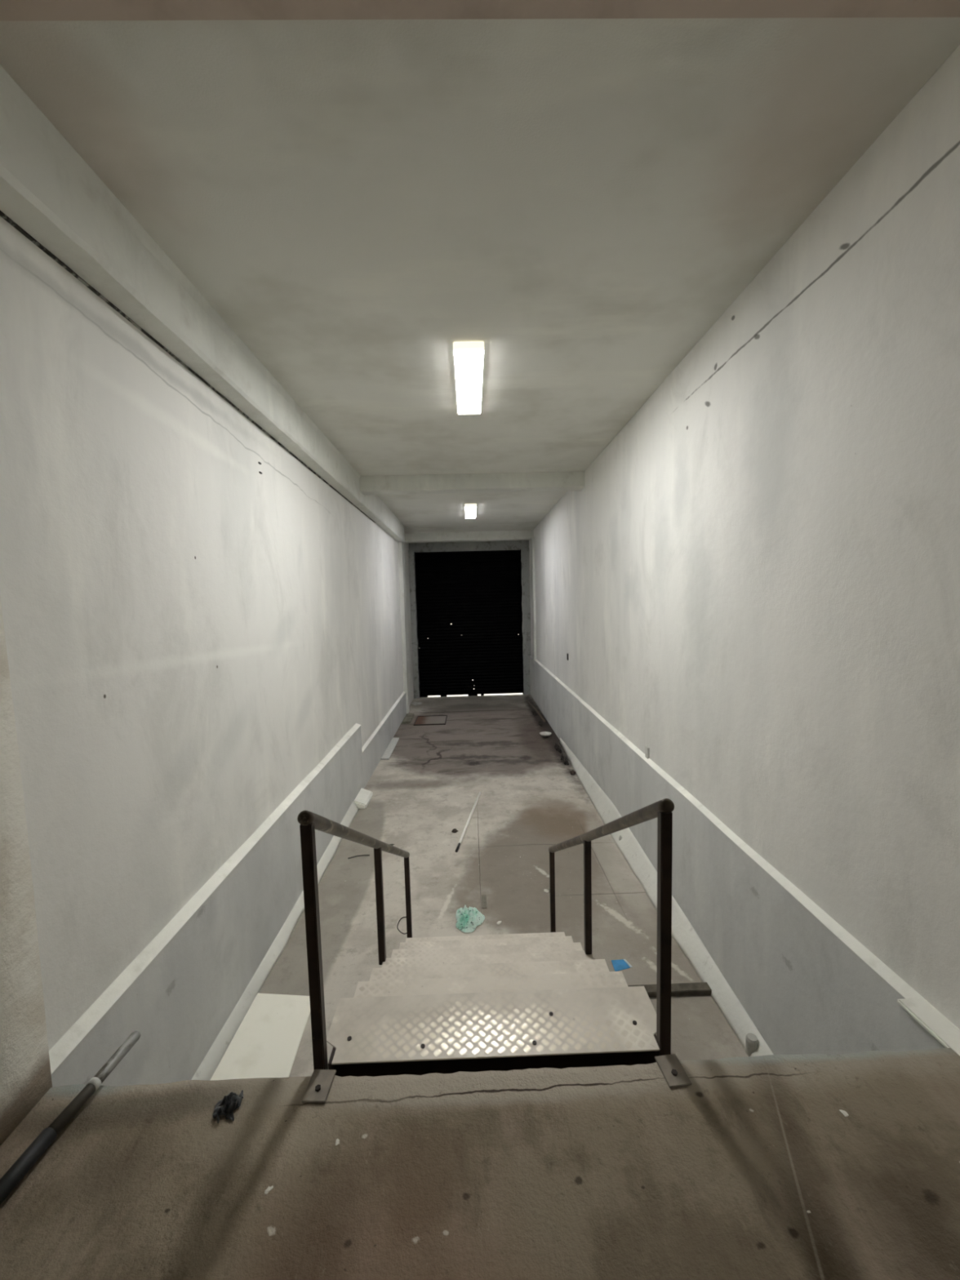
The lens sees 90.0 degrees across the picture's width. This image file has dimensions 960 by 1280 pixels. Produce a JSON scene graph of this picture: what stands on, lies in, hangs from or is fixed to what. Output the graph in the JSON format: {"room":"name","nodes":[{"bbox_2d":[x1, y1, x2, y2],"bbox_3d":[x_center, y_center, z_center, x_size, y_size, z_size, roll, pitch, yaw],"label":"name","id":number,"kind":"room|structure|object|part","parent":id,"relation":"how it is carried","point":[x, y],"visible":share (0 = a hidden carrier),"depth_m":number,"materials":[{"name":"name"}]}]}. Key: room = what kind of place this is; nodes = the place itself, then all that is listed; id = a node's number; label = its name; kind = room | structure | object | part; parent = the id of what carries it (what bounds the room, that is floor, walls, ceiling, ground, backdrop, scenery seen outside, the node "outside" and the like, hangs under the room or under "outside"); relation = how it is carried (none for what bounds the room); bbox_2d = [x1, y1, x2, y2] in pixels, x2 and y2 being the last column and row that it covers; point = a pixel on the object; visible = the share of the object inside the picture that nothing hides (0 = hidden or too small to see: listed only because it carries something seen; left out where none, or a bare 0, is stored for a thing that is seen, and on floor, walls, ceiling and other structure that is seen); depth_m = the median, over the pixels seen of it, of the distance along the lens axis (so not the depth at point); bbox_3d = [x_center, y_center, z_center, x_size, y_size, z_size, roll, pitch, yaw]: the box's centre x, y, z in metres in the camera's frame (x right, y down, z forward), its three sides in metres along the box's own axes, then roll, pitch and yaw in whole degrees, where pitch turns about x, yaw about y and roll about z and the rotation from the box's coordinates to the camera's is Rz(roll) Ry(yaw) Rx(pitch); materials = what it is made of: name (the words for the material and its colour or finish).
{"room":"service corridor","nodes":[
{"label":"service corridor","id":0,"kind":"room"},
{"bbox_2d":[0,596,52,1146],"bbox_3d":[-1.552,0.050,-1.565,0.438,3.270,5.935,-2,5,-1],"label":"wall","id":1,"kind":"structure","parent":0,"point":[25,1076],"depth_m":1.42,"materials":[{"name":"white paint"}]},
{"bbox_2d":[0,216,413,1050],"bbox_3d":[-1.843,-0.118,7.349,0.184,4.550,12.060,-2,5,-1],"label":"wall","id":2,"kind":"structure","parent":0,"point":[191,630],"depth_m":2.38,"materials":[{"name":"white paint"}]},
{"bbox_2d":[0,210,375,523],"bbox_3d":[-1.754,-1.760,4.891,0.022,0.028,6.900,-2,5,-1],"label":"trim","id":3,"kind":"structure","parent":2,"relation":"attached to","point":[2,215],"depth_m":2.30,"materials":[{"name":"black metal"}]},
{"bbox_2d":[0,65,404,542],"bbox_3d":[-1.712,-2.037,6.134,0.186,0.357,9.780,-2,5,-1],"label":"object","id":4,"kind":"structure","parent":2,"relation":"attached to","point":[47,188],"depth_m":2.17,"materials":[{"name":"paint"}]},
{"bbox_2d":[48,723,360,1074],"bbox_3d":[-1.629,1.367,4.060,0.075,0.038,5.160,-2,5,-1],"label":"trim","id":5,"kind":"structure","parent":2,"relation":"attached to","point":[84,1024],"depth_m":2.41,"materials":[{"name":"paint"}]},
{"bbox_2d":[51,725,364,1087],"bbox_3d":[-1.623,1.841,4.098,0.082,0.957,5.160,-2,5,-1],"label":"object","id":6,"kind":"structure","parent":2,"relation":"attached to","point":[179,1005],"depth_m":2.79,"materials":[{"name":"paint"}]},
{"bbox_2d":[191,801,358,1079],"bbox_3d":[-1.540,2.281,3.844,0.087,0.125,4.540,-2,5,-1],"label":"baseboard","id":7,"kind":"structure","parent":2,"relation":"attached to","point":[212,1059],"depth_m":3.33,"materials":[{"name":"paint"}]},
{"bbox_2d":[361,691,406,787],"bbox_3d":[-1.722,1.663,8.979,0.067,0.532,4.600,-2,5,-1],"label":"trim","id":8,"kind":"structure","parent":2,"relation":"attached to","point":[372,754],"depth_m":8.19,"materials":[{"name":"paint"}]},
{"bbox_2d":[397,541,409,713],"bbox_3d":[-1.797,-0.274,11.265,0.105,4.030,0.270,-2,5,-1],"label":"trim","id":9,"kind":"structure","parent":2,"relation":"attached to","point":[401,558],"depth_m":11.15,"materials":[{"name":"paint"}]},
{"bbox_2d":[408,550,419,698],"bbox_3d":[-1.812,-0.407,13.116,0.207,4.000,0.320,-2,5,-1],"label":"trim","id":10,"kind":"structure","parent":2,"relation":"attached to","point":[411,553],"depth_m":12.96,"materials":[{"name":"grey metal"}]},
{"bbox_2d":[408,540,528,552],"bbox_3d":[-0.302,-2.631,13.079,3.445,0.440,0.300,-2,5,-1],"label":"wall","id":11,"kind":"structure","parent":0,"point":[506,544],"depth_m":12.94,"materials":[{"name":"paint"}]},
{"bbox_2d":[414,549,524,697],"bbox_3d":[-0.328,-0.499,13.133,2.991,4.105,0.070,-2,5,-1],"label":"door","id":12,"kind":"structure","parent":11,"relation":"in","point":[479,593],"depth_m":13.14,"materials":[{"name":"black metal"}]},
{"bbox_3d":[-1.706,-0.400,13.114,0.030,3.980,0.070,-2,5,-1],"label":"guide rail","id":13,"kind":"part","parent":12,"relation":"part of","materials":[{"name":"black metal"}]},
{"bbox_3d":[1.153,-0.477,13.165,0.030,3.980,0.070,-2,5,-1],"label":"guide rail","id":14,"kind":"part","parent":12,"relation":"part of","materials":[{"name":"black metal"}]},
{"bbox_2d":[520,547,531,694],"bbox_3d":[1.287,-0.494,13.211,0.280,4.000,0.240,-2,5,-1],"label":"trim","id":15,"kind":"structure","parent":11,"relation":"attached to","point":[525,559],"depth_m":13.08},
{"bbox_2d":[0,17,959,533],"bbox_3d":[-0.196,-2.416,7.321,3.600,0.150,11.815,-2,5,-1],"label":"ceiling","id":16,"kind":"structure","parent":0,"point":[580,201],"depth_m":2.02,"materials":[{"name":"paint"}]},
{"bbox_2d":[453,341,484,414],"bbox_3d":[-0.088,-2.035,3.809,0.210,0.050,1.144,-2,5,-1],"label":"ceiling light","id":17,"kind":"object","parent":16,"relation":"attached to","point":[468,357],"visible":1,"depth_m":3.62,"materials":[{"name":"white plastic"}]},
{"bbox_2d":[464,503,476,518],"bbox_3d":[-0.181,-2.470,9.231,0.210,0.050,1.224,-2,5,-1],"label":"ceiling light","id":18,"kind":"object","parent":16,"relation":"attached to","point":[470,508],"visible":1,"depth_m":9.00,"materials":[{"name":"white plastic"}]},
{"bbox_2d":[465,506,475,518],"bbox_3d":[-0.181,-2.447,9.232,0.202,0.005,1.176,-2,5,-1],"label":"diffuser","id":19,"kind":"object","parent":18,"relation":"attached to","point":[470,512],"depth_m":9.21,"materials":[{"name":"white plastic"}]},
{"bbox_2d":[0,1048,959,1279],"bbox_3d":[0.083,2.163,-1.356,3.500,1.103,5.949,-2,5,-1],"label":"floor","id":20,"kind":"structure","parent":0,"point":[612,1172],"depth_m":1.25,"materials":[{"name":"concrete"}]},
{"bbox_2d":[0,1031,140,1204],"bbox_3d":[-1.213,1.392,1.390,0.046,0.046,0.553,-1,5,3],"label":"pipe","id":21,"kind":"object","parent":20,"relation":"on","point":[11,1178],"visible":1,"depth_m":1.36,"materials":[{"name":"black metal"}]},
{"bbox_2d":[212,1089,243,1123],"bbox_3d":[-0.759,1.388,1.443,0.077,0.032,0.096,-2,5,-1],"label":"plastic","id":22,"kind":"object","parent":20,"relation":"on","point":[230,1102],"visible":1,"depth_m":1.43,"materials":[{"name":"black plastic"}]},
{"bbox_2d":[264,1186,273,1194],"bbox_3d":[-0.545,1.418,1.238,0.021,0.005,0.013,-6,6,-44],"label":"chip","id":23,"kind":"object","parent":20,"relation":"on","point":[268,1188],"visible":1,"depth_m":1.24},
{"bbox_2d":[335,1138,339,1145],"bbox_3d":[-0.399,1.406,1.344,0.011,0.004,0.018,-2,5,-9],"label":"chip","id":24,"kind":"object","parent":20,"relation":"on","point":[337,1141],"visible":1,"depth_m":1.34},
{"bbox_2d":[839,1109,848,1116],"bbox_3d":[1.052,1.365,1.386,0.016,0.006,0.020,-2,5,-12],"label":"chip","id":25,"kind":"object","parent":20,"relation":"on","point":[845,1113],"visible":1,"depth_m":1.38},
{"bbox_2d":[258,693,748,1077],"bbox_3d":[-0.086,2.050,7.909,3.500,0.150,13.160,-2,5,-1],"label":"floor","id":26,"kind":"structure","parent":0,"point":[530,802],"depth_m":4.69,"materials":[{"name":"concrete"}]},
{"bbox_2d":[210,993,310,1079],"bbox_3d":[-1.258,2.380,2.829,0.407,0.062,0.717,-2,5,-1],"label":"board","id":27,"kind":"object","parent":26,"relation":"on","point":[266,1042],"visible":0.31,"depth_m":2.85,"materials":[{"name":"white wood"}]},
{"bbox_2d":[347,854,369,858],"bbox_3d":[-1.248,2.228,4.945,0.217,0.020,0.014,-3,5,-13],"label":"wire","id":28,"kind":"object","parent":26,"relation":"on","point":[360,855],"visible":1,"depth_m":4.94,"materials":[{"name":"grey metal"}]},
{"bbox_2d":[354,788,373,808],"bbox_3d":[-1.542,2.086,6.332,0.170,0.115,0.450,-2,5,-1],"label":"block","id":29,"kind":"structure","parent":26,"relation":"on","point":[363,797],"depth_m":6.26,"materials":[{"name":"paint"}]},
{"bbox_2d":[381,737,399,759],"bbox_3d":[-1.600,1.938,8.621,0.135,0.025,1.242,-2,5,-1],"label":"plank","id":30,"kind":"object","parent":26,"relation":"on","point":[387,753],"visible":1,"depth_m":8.47,"materials":[{"name":"white paint"}]},
{"bbox_2d":[396,916,406,933],"bbox_3d":[-0.619,2.295,3.866,0.099,0.018,0.207,-2,5,-8],"label":"wire","id":31,"kind":"object","parent":26,"relation":"on","point":[402,917],"visible":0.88,"depth_m":3.86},
{"bbox_2d":[401,713,413,724],"bbox_3d":[-1.605,1.760,10.745,0.180,0.050,0.760,-2,5,-1],"label":"concrete block","id":32,"kind":"object","parent":26,"relation":"on","point":[408,717],"visible":1,"depth_m":10.63,"materials":[{"name":"grey concrete"}]},
{"bbox_2d":[411,702,422,705],"bbox_3d":[-1.614,1.619,12.284,0.285,0.084,0.231,-2,5,-1],"label":"crumpled paper","id":33,"kind":"object","parent":26,"relation":"on","point":[413,703],"visible":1,"depth_m":12.23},
{"bbox_2d":[413,715,447,725],"bbox_3d":[-1.083,1.772,10.612,0.684,0.020,0.782,-2,5,-1],"label":"floor hatch","id":34,"kind":"object","parent":26,"relation":"on","point":[435,719],"visible":1,"depth_m":10.58,"materials":[{"name":"metal"}]},
{"bbox_2d":[455,791,480,852],"bbox_3d":[-0.123,2.135,5.752,0.028,0.028,1.534,-1,5,9],"label":"handle","id":35,"kind":"object","parent":26,"relation":"on","point":[479,793],"visible":1,"depth_m":5.59,"materials":[{"name":"white plastic"}]},
{"bbox_2d":[455,842,460,852],"bbox_3d":[-0.233,2.193,5.073,0.026,0.026,0.153,-1,5,9],"label":"socket","id":36,"kind":"object","parent":35,"relation":"attached to","point":[459,843],"depth_m":5.06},
{"bbox_2d":[455,905,484,932],"bbox_3d":[-0.080,2.250,3.923,0.241,0.080,0.302,-2,5,-1],"label":"plastic bag","id":37,"kind":"object","parent":26,"relation":"on","point":[468,919],"visible":1,"depth_m":3.89,"materials":[{"name":"green plastic"}]},
{"bbox_2d":[297,798,692,1102],"bbox_3d":[0.029,1.419,2.556,1.207,1.961,2.198,-2,5,-1],"label":"staircase","id":38,"kind":"structure","parent":26,"relation":"on","point":[524,1001],"depth_m":1.71,"materials":[{"name":"metal"}]},
{"bbox_3d":[-0.536,1.014,1.553,0.036,0.878,0.036,-2,5,-1],"label":"post","id":39,"kind":"part","parent":38,"relation":"part of","materials":[{"name":"black metal"}]},
{"bbox_3d":[-0.501,1.391,1.499,0.072,0.006,0.100,-1,5,2],"label":"foot plate","id":40,"kind":"part","parent":38,"relation":"part of","materials":[{"name":"grey metal"}]},
{"bbox_3d":[-0.554,1.093,2.571,0.049,1.285,2.081,-2,5,-1],"label":"handrail","id":41,"kind":"part","parent":38,"relation":"part of","materials":[{"name":"metal"}]},
{"bbox_3d":[-0.548,1.456,2.634,0.036,0.670,0.036,-2,5,-1],"label":"post","id":42,"kind":"part","parent":38,"relation":"part of","materials":[{"name":"black metal"}]},
{"bbox_3d":[-0.547,1.981,3.659,0.036,0.693,0.036,-2,5,-1],"label":"post","id":43,"kind":"part","parent":38,"relation":"part of","materials":[{"name":"black metal"}]},
{"bbox_3d":[0.555,1.951,3.679,0.036,0.693,0.036,-2,5,-1],"label":"post","id":44,"kind":"part","parent":38,"relation":"part of","materials":[{"name":"black metal"}]},
{"bbox_3d":[0.595,1.424,2.649,0.036,0.673,0.036,-2,5,-1],"label":"post","id":45,"kind":"part","parent":38,"relation":"part of","materials":[{"name":"black metal"}]},
{"bbox_3d":[0.578,1.062,2.591,0.061,1.285,2.081,-2,5,-2],"label":"handrail","id":46,"kind":"part","parent":38,"relation":"part of","materials":[{"name":"metal"}]},
{"bbox_3d":[0.604,0.983,1.574,0.036,0.878,0.036,-2,5,-1],"label":"post","id":47,"kind":"part","parent":38,"relation":"part of","materials":[{"name":"black metal"}]},
{"bbox_3d":[0.610,1.361,1.519,0.072,0.006,0.100,-2,5,-7],"label":"foot plate","id":48,"kind":"part","parent":38,"relation":"part of","materials":[{"name":"grey metal"}]},
{"bbox_2d":[531,710,537,715],"bbox_3d":[1.238,1.672,10.941,0.118,0.093,0.509,-2,5,-1],"label":"rubble","id":49,"kind":"object","parent":26,"relation":"on","point":[534,713],"visible":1,"depth_m":10.89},
{"bbox_2d":[526,700,545,722],"bbox_3d":[1.309,1.648,11.275,0.069,0.040,2.160,-2,5,-4],"label":"conduit","id":50,"kind":"object","parent":26,"relation":"on","point":[527,701],"visible":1,"depth_m":11.15,"materials":[{"name":"grey metal"}]},
{"bbox_2d":[537,720,543,727],"bbox_3d":[1.270,1.748,10.017,0.106,0.095,0.524,-2,5,-1],"label":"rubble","id":51,"kind":"object","parent":26,"relation":"on","point":[540,723],"visible":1,"depth_m":9.97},
{"bbox_2d":[539,731,551,737],"bbox_3d":[1.247,1.807,9.131,0.230,0.070,0.230,-2,5,-1],"label":"bowl","id":52,"kind":"object","parent":26,"relation":"on","point":[544,734],"visible":1,"depth_m":9.18,"materials":[{"name":"white ceramic"}]},
{"bbox_2d":[554,742,561,753],"bbox_3d":[1.351,1.884,8.364,0.115,0.092,0.499,-2,5,-1],"label":"rubble","id":53,"kind":"object","parent":26,"relation":"on","point":[557,748],"visible":1,"depth_m":8.28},
{"bbox_2d":[560,754,568,764],"bbox_3d":[1.364,1.928,7.738,0.100,0.106,0.485,-1,5,3],"label":"rubble","id":54,"kind":"object","parent":26,"relation":"on","point":[564,759],"visible":1,"depth_m":7.64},
{"bbox_2d":[569,769,575,775],"bbox_3d":[1.381,1.978,7.153,0.081,0.074,0.148,-2,5,-1],"label":"rubble","id":55,"kind":"object","parent":26,"relation":"on","point":[572,772],"visible":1,"depth_m":7.12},
{"bbox_2d":[611,959,632,971],"bbox_3d":[1.010,2.304,3.399,0.136,0.015,0.100,-2,5,-1],"label":"packet","id":56,"kind":"object","parent":26,"relation":"on","point":[618,965],"visible":0.91,"depth_m":3.40,"materials":[{"name":"blue plastic"}]},
{"bbox_2d":[627,982,711,997],"bbox_3d":[1.234,2.306,3.161,0.560,0.035,0.070,-2,5,-1],"label":"batten","id":57,"kind":"object","parent":26,"relation":"on","point":[702,988],"visible":0.44,"depth_m":3.14,"materials":[{"name":"brown wood"}]},
{"bbox_2d":[528,44,959,1029],"bbox_3d":[1.575,-0.202,7.310,0.179,4.550,12.260,-2,5,-1],"label":"wall","id":58,"kind":"structure","parent":0,"point":[755,582],"depth_m":2.24,"materials":[{"name":"white paint"}]},
{"bbox_2d":[404,529,533,542],"bbox_3d":[-0.286,-2.626,12.176,3.285,0.225,0.300,-2,5,-1],"label":"trim","id":59,"kind":"structure","parent":58,"relation":"attached to","point":[526,535],"depth_m":12.03,"materials":[{"name":"paint"}]},
{"bbox_2d":[359,471,585,495],"bbox_3d":[-0.107,-2.197,6.721,3.145,0.215,0.250,-2,5,-1],"label":"beam","id":60,"kind":"structure","parent":58,"relation":"attached to","point":[539,481],"depth_m":6.60,"materials":[{"name":"paint"}]},
{"bbox_2d":[0,0,959,21],"bbox_3d":[-0.017,-1.695,-1.598,3.600,0.164,6.085,-2,5,-1],"label":"trim","id":61,"kind":"structure","parent":58,"relation":"attached to","point":[10,10],"depth_m":1.41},
{"bbox_2d":[530,537,536,664],"bbox_3d":[1.367,-0.972,12.141,0.073,3.180,0.300,-2,5,-1],"label":"trim","id":62,"kind":"structure","parent":58,"relation":"attached to","point":[532,540],"depth_m":12.04,"materials":[{"name":"paint"}]},
{"bbox_2d":[644,745,649,759],"bbox_3d":[1.568,1.060,4.508,0.020,0.120,0.090,-2,5,-1],"label":"wall socket","id":63,"kind":"object","parent":58,"relation":"attached to","point":[646,748],"visible":0.98,"depth_m":4.48,"materials":[{"name":"white plastic"}]},
{"bbox_2d":[559,737,773,1056],"bbox_3d":[1.496,2.023,5.214,0.133,0.265,7.190,-2,5,-1],"label":"baseboard","id":64,"kind":"structure","parent":58,"relation":"attached to","point":[683,933],"depth_m":3.66,"materials":[{"name":"paint"}]},
{"bbox_2d":[745,1032,758,1056],"bbox_3d":[1.544,2.300,2.725,0.064,0.100,0.064,-2,5,-1],"label":"pipe stub","id":65,"kind":"object","parent":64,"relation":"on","point":[751,1040],"visible":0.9,"depth_m":2.71,"materials":[{"name":"grey plastic"}]},
{"bbox_2d":[529,655,904,1054],"bbox_3d":[1.524,1.432,7.264,0.061,1.103,11.910,-2,5,-1],"label":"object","id":66,"kind":"structure","parent":58,"relation":"attached to","point":[805,991],"depth_m":2.81,"materials":[{"name":"paint"}]},
{"bbox_2d":[535,659,959,1031],"bbox_3d":[1.514,0.931,6.697,0.054,0.035,10.860,-2,5,-1],"label":"trim","id":67,"kind":"structure","parent":58,"relation":"attached to","point":[876,964],"depth_m":2.43,"materials":[{"name":"paint"}]},
{"bbox_2d":[897,1005,945,1051],"bbox_3d":[1.601,1.444,1.592,0.090,0.185,0.400,-2,5,-1],"label":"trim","id":68,"kind":"structure","parent":58,"relation":"attached to","point":[913,1035],"depth_m":1.72,"materials":[{"name":"paint"}]},
{"bbox_2d":[897,998,959,1056],"bbox_3d":[1.591,1.343,1.579,0.105,0.018,0.390,-2,5,-1],"label":"trim","id":69,"kind":"structure","parent":58,"relation":"attached to","point":[923,1013],"depth_m":1.67,"materials":[{"name":"paint"}]}
]}

